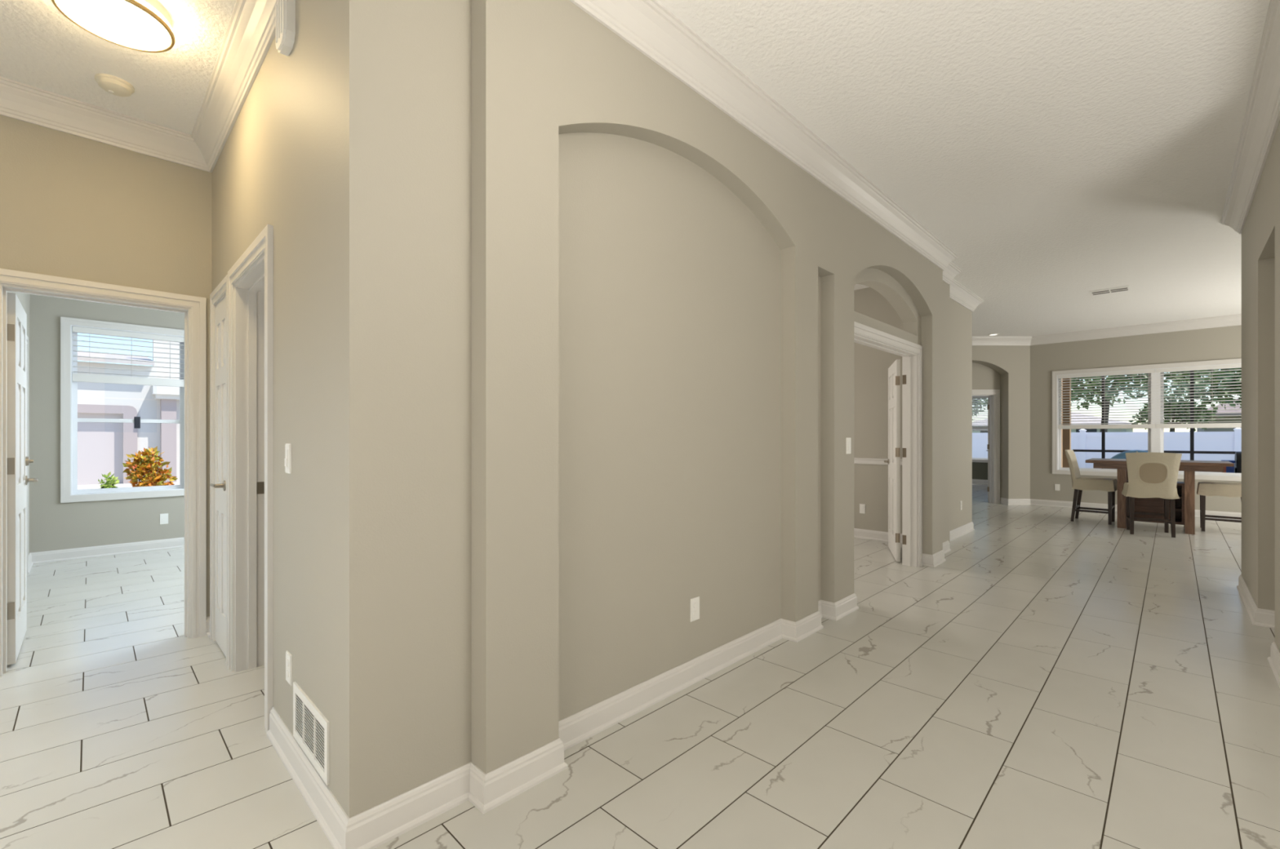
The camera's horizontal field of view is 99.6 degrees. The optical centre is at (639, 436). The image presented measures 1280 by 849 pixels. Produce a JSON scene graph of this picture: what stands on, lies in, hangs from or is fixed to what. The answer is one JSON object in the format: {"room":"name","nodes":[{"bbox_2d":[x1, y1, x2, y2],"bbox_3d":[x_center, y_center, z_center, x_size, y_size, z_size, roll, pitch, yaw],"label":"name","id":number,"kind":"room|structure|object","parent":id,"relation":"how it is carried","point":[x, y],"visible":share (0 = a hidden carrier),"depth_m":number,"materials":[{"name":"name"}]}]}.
{"room":"home hallway","nodes":[
{"label":"home hallway","id":0,"kind":"room"},
{"bbox_2d":[7,291,29,554],"bbox_3d":[-4.738,-0.291,3.996,3.480,3.098,0.130,0,0,45],"label":"wall","id":1,"kind":"structure","parent":0,"point":[24,299],"depth_m":5.19,"materials":[{"name":"beige paint"}]},
{"bbox_2d":[7,292,38,665],"bbox_3d":[-3.647,0.225,3.169,0.746,2.003,0.143,0,0,45],"label":"door","id":2,"kind":"structure","parent":1,"relation":"in","point":[18,460],"depth_m":2.94,"materials":[{"name":"white paint"}]},
{"bbox_2d":[26,335,28,574],"bbox_3d":[-5.138,0.171,4.438,1.200,2.135,0.100,0,0,45],"label":"door frame","id":3,"kind":"structure","parent":1,"relation":"attached to","point":[27,335],"depth_m":4.88,"materials":[{"name":"white paint"}]},
{"bbox_2d":[0,115,211,617],"bbox_3d":[-2.768,-0.291,3.425,0.130,3.098,4.200,0,0,45],"label":"wall","id":4,"kind":"structure","parent":0,"point":[73,206],"depth_m":3.06,"materials":[{"name":"beige paint"}]},
{"bbox_2d":[0,268,206,676],"bbox_3d":[-3.074,0.186,3.099,0.150,2.103,0.911,0,0,45],"label":"door frame","id":5,"kind":"structure","parent":4,"relation":"attached to","point":[193,308],"depth_m":3.33,"materials":[{"name":"white paint"}]},
{"bbox_2d":[29,293,184,552],"bbox_3d":[-5.001,-0.291,6.324,0.160,3.098,3.200,0,0,45],"label":"wall","id":6,"kind":"structure","parent":0,"point":[54,525],"depth_m":5.40,"materials":[{"name":"beige paint"}]},
{"bbox_2d":[28,537,184,573],"bbox_3d":[-4.751,1.183,6.072,0.550,0.111,2.810,0,0,45],"label":"baseboard","id":7,"kind":"structure","parent":6,"relation":"attached to","point":[43,557],"depth_m":5.61,"materials":[{"name":"white paint"}]},
{"bbox_2d":[60,316,184,502],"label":"window","id":8,"kind":"structure","parent":6,"relation":"in","point":[69,492],"depth_m":5.55,"materials":[{"name":"white paint"}]},
{"bbox_2d":[72,326,184,386],"bbox_3d":[-5.449,-0.840,5.801,0.060,0.556,0.873,0,0,45],"label":"window blinds","id":9,"kind":"object","parent":8,"relation":"attached to","point":[76,377],"visible":1,"depth_m":5.77,"materials":[{"name":"white plastic"}]},
{"bbox_2d":[211,0,335,796],"bbox_3d":[-1.778,-0.291,2.595,2.445,3.098,0.130,0,0,45],"label":"wall","id":10,"kind":"structure","parent":0,"point":[275,166],"depth_m":1.96,"materials":[{"name":"beige paint"}]},
{"bbox_2d":[205,616,209,638],"bbox_3d":[-2.675,1.183,3.366,0.085,0.111,0.031,0,0,45],"label":"baseboard","id":11,"kind":"structure","parent":10,"relation":"attached to","point":[207,633],"depth_m":3.38,"materials":[{"name":"white paint"}]},
{"bbox_2d":[209,297,226,657],"bbox_3d":[-2.432,0.225,3.132,0.422,2.003,0.100,0,0,45],"label":"door","id":12,"kind":"structure","parent":10,"relation":"in","point":[220,485],"depth_m":3.17,"materials":[{"name":"white paint"}]},
{"bbox_2d":[209,224,273,733],"bbox_3d":[-2.045,0.177,2.844,1.539,2.122,0.150,0,0,45],"label":"door frame","id":13,"kind":"structure","parent":10,"relation":"attached to","point":[251,278],"depth_m":2.88,"materials":[{"name":"white paint"}]},
{"bbox_2d":[275,0,295,56],"bbox_3d":[-1.351,-1.569,2.056,0.140,0.197,0.040,0,0,45],"label":"door chime","id":14,"kind":"object","parent":10,"relation":"attached to","point":[285,9],"visible":1,"depth_m":2.02,"materials":[{"name":"white plastic"}]},
{"bbox_2d":[284,443,291,473],"bbox_3d":[-1.355,0.083,2.080,0.070,0.114,0.012,0,0,45],"label":"light switch","id":15,"kind":"object","parent":10,"relation":"attached to","point":[288,446],"visible":1,"depth_m":2.07,"materials":[{"name":"white plastic"}]},
{"bbox_2d":[285,650,292,685],"bbox_3d":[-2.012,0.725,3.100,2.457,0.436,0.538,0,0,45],"label":"wall outlet","id":16,"kind":"object","parent":10,"relation":"attached to","point":[288,655],"visible":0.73,"depth_m":2.06,"materials":[{"name":"white plastic"}]},
{"bbox_2d":[285,658,288,666],"bbox_3d":[-1.349,0.866,2.072,0.033,0.029,0.003,0,0,45],"label":"socket","id":17,"kind":"object","parent":16,"relation":"attached to","point":[286,660],"depth_m":2.07,"materials":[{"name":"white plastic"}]},
{"bbox_2d":[285,669,288,677],"bbox_3d":[-1.349,0.906,2.072,0.033,0.029,0.003,0,0,45],"label":"socket","id":18,"kind":"object","parent":16,"relation":"attached to","point":[286,670],"depth_m":2.07,"materials":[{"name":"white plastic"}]},
{"bbox_2d":[293,681,329,785],"bbox_3d":[-1.144,1.013,1.874,0.410,0.200,0.008,0,0,45],"label":"air vent","id":19,"kind":"object","parent":10,"relation":"in","point":[311,728],"visible":1,"depth_m":1.85,"materials":[{"name":"white plastic"}]},
{"bbox_2d":[0,0,1270,336],"bbox_3d":[3.515,-1.870,6.923,11.700,0.120,18.600,0,0,45],"label":"ceiling","id":20,"kind":"structure","parent":0,"point":[1064,151],"depth_m":2.95,"materials":[{"name":"white paint"}]},
{"bbox_2d":[51,0,175,53],"bbox_3d":[-2.178,-1.766,2.249,0.376,0.089,0.376,0,0,45],"label":"ceiling light","id":21,"kind":"object","parent":20,"relation":"attached to","point":[140,25],"visible":1,"depth_m":2.25,"materials":[{"name":"white glass"}]},
{"bbox_2d":[94,73,134,97],"bbox_3d":[-2.688,-1.790,2.772,0.148,0.041,0.148,0,0,45],"label":"smoke detector","id":22,"kind":"object","parent":20,"relation":"attached to","point":[113,85],"visible":1,"depth_m":2.74,"materials":[{"name":"beige plastic"}]},
{"bbox_2d":[1088,285,1130,295],"bbox_3d":[5.794,-1.803,6.679,0.370,0.014,0.230,0,0,45],"label":"ceiling vent","id":23,"kind":"object","parent":20,"relation":"in","point":[1125,287],"visible":1,"depth_m":6.66,"materials":[{"name":"white plastic"}]},
{"bbox_2d":[0,483,1279,848],"bbox_3d":[3.514,1.318,6.921,11.700,0.160,18.906,0,0,45],"label":"floor","id":24,"kind":"structure","parent":0,"point":[1054,682],"depth_m":2.30,"materials":[{"name":"white tile"}]},
{"bbox_2d":[1065,449,1116,524],"bbox_3d":[6.614,0.717,7.944,0.514,1.047,0.572,0,0,-43],"label":"dining chair","id":25,"kind":"object","parent":24,"relation":"on","point":[1078,483],"visible":0.98,"depth_m":7.88,"materials":[{"name":"beige fabric"}]},
{"bbox_2d":[1121,452,1182,537],"bbox_3d":[6.524,0.717,6.926,0.514,1.047,0.572,0,0,37],"label":"dining chair","id":26,"kind":"object","parent":24,"relation":"on","point":[1150,474],"visible":1,"depth_m":6.76,"materials":[{"name":"beige fabric"}]},
{"bbox_2d":[1085,457,1234,534],"bbox_3d":[7.033,0.780,7.389,1.400,0.915,0.900,0,0,45],"label":"dining table","id":27,"kind":"object","parent":24,"relation":"on","point":[1184,506],"visible":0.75,"depth_m":7.24,"materials":[{"name":"brown wood"}]},
{"bbox_2d":[1174,506,1182,511],"bbox_3d":[7.179,0.959,7.239,0.090,0.018,0.370,0,0,45],"label":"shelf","id":28,"kind":"object","parent":27,"relation":"attached to","point":[1177,508],"depth_m":7.21,"materials":[{"name":"brown wood"}]},
{"bbox_2d":[1196,481,1241,531],"bbox_3d":[7.692,0.717,7.078,0.572,1.047,0.514,0,0,45],"label":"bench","id":29,"kind":"object","parent":24,"relation":"on","point":[1204,488],"visible":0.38,"depth_m":7.04,"materials":[{"name":"beige fabric"}]},
{"bbox_2d":[335,0,972,817],"bbox_3d":[1.765,-0.291,4.407,0.393,3.098,7.682,0,0,45],"label":"wall","id":30,"kind":"structure","parent":0,"point":[594,331],"depth_m":2.10,"materials":[{"name":"beige paint"}]},
{"bbox_2d":[0,0,983,311],"bbox_3d":[0.281,-1.741,4.446,2.785,0.162,9.932,0,0,45],"label":"crown molding","id":31,"kind":"structure","parent":30,"relation":"attached to","point":[647,26],"depth_m":2.87,"materials":[{"name":"white paint"}]},
{"bbox_2d":[266,592,858,848],"bbox_3d":[0.216,1.183,2.721,3.538,0.111,0.939,0,0,-30],"label":"baseboard","id":32,"kind":"structure","parent":30,"relation":"attached to","point":[382,823],"depth_m":1.94,"materials":[{"name":"white paint"}]},
{"bbox_2d":[690,595,699,622],"bbox_3d":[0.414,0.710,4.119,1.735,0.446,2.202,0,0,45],"label":"wall outlet","id":33,"kind":"object","parent":30,"relation":"attached to","point":[695,602],"visible":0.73,"depth_m":2.75,"materials":[{"name":"white plastic"}]},
{"bbox_2d":[693,602,697,608],"bbox_3d":[0.284,0.856,2.751,0.003,0.029,0.033,0,0,45],"label":"socket","id":34,"kind":"object","parent":33,"relation":"attached to","point":[695,604],"depth_m":2.75,"materials":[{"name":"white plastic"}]},
{"bbox_2d":[693,609,697,616],"bbox_3d":[0.284,0.896,2.751,0.003,0.029,0.033,0,0,45],"label":"socket","id":35,"kind":"object","parent":33,"relation":"attached to","point":[695,611],"depth_m":2.75,"materials":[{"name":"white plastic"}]},
{"bbox_2d":[845,437,850,453],"bbox_3d":[1.478,0.063,3.828,0.012,0.114,0.070,0,0,45],"label":"light switch","id":36,"kind":"object","parent":30,"relation":"attached to","point":[847,439],"visible":1,"depth_m":3.81,"materials":[{"name":"white plastic"}]},
{"bbox_2d":[853,321,922,567],"bbox_3d":[2.059,0.183,4.645,0.150,2.110,1.710,0,0,45],"label":"door frame","id":37,"kind":"structure","parent":30,"relation":"attached to","point":[911,353],"depth_m":5.17,"materials":[{"name":"white paint"}]},
{"bbox_2d":[884,359,900,561],"bbox_3d":[2.662,0.232,5.676,0.143,1.988,0.776,0,0,19],"label":"door","id":38,"kind":"structure","parent":30,"relation":"in","point":[894,371],"depth_m":5.50,"materials":[{"name":"white paint"}]},
{"bbox_2d":[922,521,974,567],"bbox_3d":[3.632,1.183,6.348,0.864,0.111,2.877,0,0,22],"label":"baseboard","id":39,"kind":"structure","parent":30,"relation":"attached to","point":[937,558],"depth_m":5.77,"materials":[{"name":"white paint"}]},
{"bbox_2d":[853,287,902,533],"bbox_3d":[2.414,-0.291,6.997,2.626,3.098,0.120,0,0,45],"label":"wall","id":40,"kind":"structure","parent":0,"point":[871,365],"depth_m":6.53,"materials":[{"name":"beige paint"}]},
{"bbox_2d":[859,503,865,513],"bbox_3d":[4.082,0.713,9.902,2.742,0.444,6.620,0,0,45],"label":"wall outlet","id":41,"kind":"object","parent":40,"relation":"attached to","point":[862,507],"visible":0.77,"depth_m":6.61,"materials":[{"name":"white plastic"}]},
{"bbox_2d":[853,528,902,543],"bbox_3d":[2.397,1.183,6.912,2.520,0.111,0.024,0,0,45],"label":"baseboard","id":42,"kind":"structure","parent":40,"relation":"attached to","point":[858,533],"depth_m":6.52,"materials":[{"name":"white paint"}]},
{"bbox_2d":[853,457,902,465],"bbox_3d":[2.396,0.295,6.912,2.520,0.076,0.026,0,0,45],"label":"chair rail","id":43,"kind":"object","parent":40,"relation":"attached to","point":[856,460],"depth_m":6.52,"materials":[{"name":"white paint"}]},
{"bbox_2d":[972,462,987,479],"bbox_3d":[8.607,0.938,14.784,4.530,0.640,0.150,0,0,45],"label":"wall","id":44,"kind":"structure","parent":0,"point":[980,469],"depth_m":14.31,"materials":[{"name":"beige paint"}]},
{"bbox_2d":[972,479,987,484],"bbox_3d":[8.571,1.183,14.698,4.400,0.111,0.024,0,0,45],"label":"baseboard","id":45,"kind":"structure","parent":44,"relation":"attached to","point":[974,481],"depth_m":14.29,"materials":[{"name":"white paint"}]},
{"bbox_2d":[972,345,1030,498],"bbox_3d":[5.797,-0.291,10.015,2.600,3.098,0.350,0,0,0],"label":"wall","id":46,"kind":"structure","parent":0,"point":[1005,368],"depth_m":9.85,"materials":[{"name":"beige paint"}]},
{"bbox_2d":[972,389,999,503],"bbox_3d":[6.196,0.180,10.118,0.970,2.115,0.150,0,0,0],"label":"door frame","id":47,"kind":"structure","parent":46,"relation":"attached to","point":[994,394],"depth_m":10.05,"materials":[{"name":"white paint"}]},
{"bbox_2d":[986,396,989,502],"bbox_3d":[6.770,0.232,10.519,0.089,1.988,0.750,0,0,36],"label":"door","id":48,"kind":"structure","parent":46,"relation":"in","point":[988,405],"depth_m":10.21,"materials":[{"name":"white paint"}]},
{"bbox_2d":[1061,378,1062,467],"bbox_3d":[8.739,-0.291,11.603,0.120,3.098,4.500,0,0,45],"label":"wall","id":49,"kind":"structure","parent":0,"point":[1061,379],"depth_m":12.70,"materials":[{"name":"beige paint"}]},
{"bbox_2d":[1030,324,1241,512],"bbox_3d":[9.029,-0.291,8.056,5.270,3.098,0.150,0,0,45],"label":"wall","id":50,"kind":"structure","parent":0,"point":[1223,343],"depth_m":9.20,"materials":[{"name":"beige paint"}]},
{"bbox_2d":[1054,484,1059,490],"bbox_3d":[11.074,0.736,14.343,1.496,0.429,12.000,0,0,45],"label":"wall outlet","id":51,"kind":"object","parent":50,"relation":"attached to","point":[1056,486],"visible":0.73,"depth_m":9.57,"materials":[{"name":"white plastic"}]},
{"bbox_2d":[972,313,1241,345],"bbox_3d":[6.420,-1.741,6.801,6.988,0.162,5.300,0,0,45],"label":"crown molding","id":52,"kind":"structure","parent":50,"relation":"attached to","point":[1235,319],"depth_m":9.01,"materials":[{"name":"white paint"}]},
{"bbox_2d":[1000,497,1241,519],"bbox_3d":[8.627,1.183,8.127,5.502,0.111,0.313,0,0,45],"label":"baseboard","id":53,"kind":"structure","parent":50,"relation":"attached to","point":[1002,500],"depth_m":9.49,"materials":[{"name":"white paint"}]},
{"bbox_2d":[1052,358,1241,480],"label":"window","id":54,"kind":"structure","parent":50,"relation":"in","point":[1155,436],"depth_m":8.77,"materials":[{"name":"white paint"}]},
{"bbox_2d":[1057,368,1155,429],"bbox_3d":[7.854,-0.611,9.153,1.244,0.948,0.060,0,0,45],"label":"window blinds","id":55,"kind":"object","parent":54,"relation":"attached to","point":[1141,371],"visible":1,"depth_m":9.13,"materials":[{"name":"white plastic"}]},
{"bbox_2d":[1155,364,1241,428],"bbox_3d":[8.747,-0.611,8.274,1.246,0.948,0.060,0,0,45],"label":"window blinds","id":56,"kind":"object","parent":54,"relation":"attached to","point":[1232,366],"visible":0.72,"depth_m":8.36,"materials":[{"name":"white plastic"}]},
{"bbox_2d":[1241,120,1279,651],"bbox_3d":[2.110,-0.291,1.431,0.200,3.098,8.200,0,0,45],"label":"wall","id":57,"kind":"structure","parent":0,"point":[1260,233],"depth_m":3.54,"materials":[{"name":"beige paint"}]},
{"bbox_2d":[1220,0,1279,234],"bbox_3d":[3.071,-1.741,0.564,3.012,0.162,8.312,0,0,45],"label":"crown molding","id":58,"kind":"structure","parent":57,"relation":"attached to","point":[1261,119],"depth_m":3.02,"materials":[{"name":"white paint"}]},
{"bbox_2d":[1236,574,1279,687],"bbox_3d":[4.868,1.183,2.683,2.424,0.111,2.594,0,0,45],"label":"baseboard","id":59,"kind":"structure","parent":57,"relation":"attached to","point":[1258,616],"depth_m":3.54,"materials":[{"name":"white paint"}]},
{"bbox_3d":[11.569,1.363,8.791,7.840,0.150,4.440,0,0,45],"label":"floor","id":60,"kind":"structure","parent":0,"visible":0},
{"bbox_2d":[1062,377,1071,467],"bbox_3d":[9.660,-0.112,12.254,0.160,2.800,0.220,0,0,45],"label":"column","id":61,"kind":"structure","parent":60,"relation":"on","point":[1066,433],"depth_m":12.20,"materials":[{"name":"beige paint"}]},
{"bbox_2d":[1111,449,1147,469],"bbox_3d":[9.459,0.768,10.296,1.040,1.040,0.293,0,0,45],"label":"float","id":62,"kind":"object","parent":60,"relation":"on","point":[1122,455],"visible":0.08,"depth_m":10.38,"materials":[{"name":"blue plastic"}]},
{"bbox_2d":[1073,370,1235,460],"bbox_3d":[12.440,-0.112,9.505,7.600,2.800,0.060,0,0,45],"label":"screen enclosure","id":63,"kind":"object","parent":60,"relation":"on","point":[1103,451],"visible":0.26,"depth_m":10.95,"materials":[{"name":"brown metal"}]},
{"bbox_2d":[1220,459,1235,472],"bbox_3d":[9.962,0.843,9.172,0.155,0.890,0.270,0,0,45],"label":"storage tote","id":64,"kind":"object","parent":60,"relation":"on","point":[1226,469],"visible":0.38,"depth_m":9.08,"materials":[{"name":"blue plastic"}]},
{"bbox_2d":[1234,451,1241,473],"bbox_3d":[10.327,0.768,8.918,0.690,1.040,0.500,0,0,45],"label":"grill","id":65,"kind":"object","parent":60,"relation":"on","point":[1237,464],"visible":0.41,"depth_m":9.00,"materials":[{"name":"black metal"}]},
{"bbox_3d":[8.607,-0.611,14.784,4.530,2.458,0.150,0,0,45],"label":"wall","id":66,"kind":"structure","parent":0,"visible":0},
{"bbox_2d":[972,395,987,462],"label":"window","id":67,"kind":"structure","parent":66,"relation":"in","point":[974,460],"depth_m":14.34,"materials":[{"name":"white paint"}]},
{"bbox_2d":[972,395,989,429],"bbox_3d":[8.907,-0.637,14.433,1.410,0.870,0.060,0,0,45],"label":"window blinds","id":68,"kind":"object","parent":67,"relation":"attached to","point":[982,427],"visible":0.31,"depth_m":14.33,"materials":[{"name":"white plastic"}]},
{"bbox_3d":[37.406,1.763,38.012,120.000,0.150,73.340,0,0,45],"label":"ground","id":69,"kind":"structure","parent":0,"visible":0},
{"bbox_2d":[972,398,987,416],"bbox_3d":[18.622,-1.555,31.905,5.243,6.505,6.262,0,0,45],"label":"tree","id":70,"kind":"object","parent":69,"relation":"on","point":[973,398],"visible":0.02,"depth_m":30.49,"materials":[{"name":"green plant"}]},
{"bbox_2d":[972,411,1133,432],"bbox_3d":[34.492,-0.387,46.028,11.600,4.150,11.000,0,0,45],"label":"house","id":71,"kind":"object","parent":69,"relation":"on","point":[1073,420],"visible":0.02,"depth_m":40.62,"materials":[{"name":"white paint"}]},
{"bbox_2d":[972,427,1241,472],"bbox_3d":[11.410,0.701,22.444,39.790,1.995,0.200,0,0,45],"label":"vinyl fence","id":72,"kind":"object","parent":69,"relation":"on","point":[1083,440],"visible":0.09,"depth_m":17.64,"materials":[{"name":"white plastic"}]},
{"bbox_2d":[1071,368,1235,431],"bbox_3d":[18.898,-1.189,22.092,7.489,5.779,5.002,0,0,45],"label":"tree","id":73,"kind":"object","parent":69,"relation":"on","point":[1214,372],"visible":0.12,"depth_m":20.83,"materials":[{"name":"green plant"}]},
{"bbox_2d":[1128,394,1223,431],"bbox_3d":[28.277,-0.285,28.664,3.627,3.959,2.885,0,0,45],"label":"tree","id":74,"kind":"object","parent":69,"relation":"on","point":[1165,401],"visible":0.41,"depth_m":28.10,"materials":[{"name":"green plant"}]},
{"bbox_2d":[1164,368,1241,410],"bbox_3d":[27.050,-1.603,23.345,6.802,6.613,4.095,0,0,45],"label":"tree","id":75,"kind":"object","parent":69,"relation":"on","point":[1233,371],"visible":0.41,"depth_m":23.75,"materials":[{"name":"green plant"}]},
{"bbox_2d":[1195,398,1241,431],"bbox_3d":[39.084,-1.337,28.882,13.800,6.050,13.000,0,0,45],"label":"house","id":76,"kind":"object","parent":69,"relation":"on","point":[1198,429],"visible":0.05,"depth_m":28.54,"materials":[{"name":"grey paint"}]},
{"label":"outside","id":77,"kind":"structure","parent":0,"visible":0},
{"bbox_2d":[77,480,179,489],"bbox_3d":[-30.654,1.618,17.538,51.700,0.240,42.000,0,0,45],"label":"driveway","id":78,"kind":"structure","parent":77,"point":[177,482],"depth_m":16.45,"materials":[{"name":"concrete"}]},
{"bbox_2d":[97,471,120,488],"bbox_3d":[-8.109,1.018,8.264,0.268,0.981,0.265,0,0,45],"label":"shrub","id":79,"kind":"object","parent":78,"relation":"on","point":[108,485],"visible":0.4,"depth_m":8.25,"materials":[{"name":"green plant"}]},
{"bbox_2d":[77,340,179,484],"bbox_3d":[-27.761,-1.343,24.933,27.850,6.039,21.400,0,0,45],"label":"house","id":80,"kind":"structure","parent":78,"relation":"on","point":[103,447],"depth_m":17.41,"materials":[{"name":"white paint"}]},
{"bbox_2d":[122,445,177,487],"bbox_3d":[-7.441,0.824,8.164,0.591,1.372,0.582,0,0,4],"label":"shrub","id":81,"kind":"object","parent":78,"relation":"on","point":[148,467],"visible":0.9,"depth_m":8.08,"materials":[{"name":"orange plant"}]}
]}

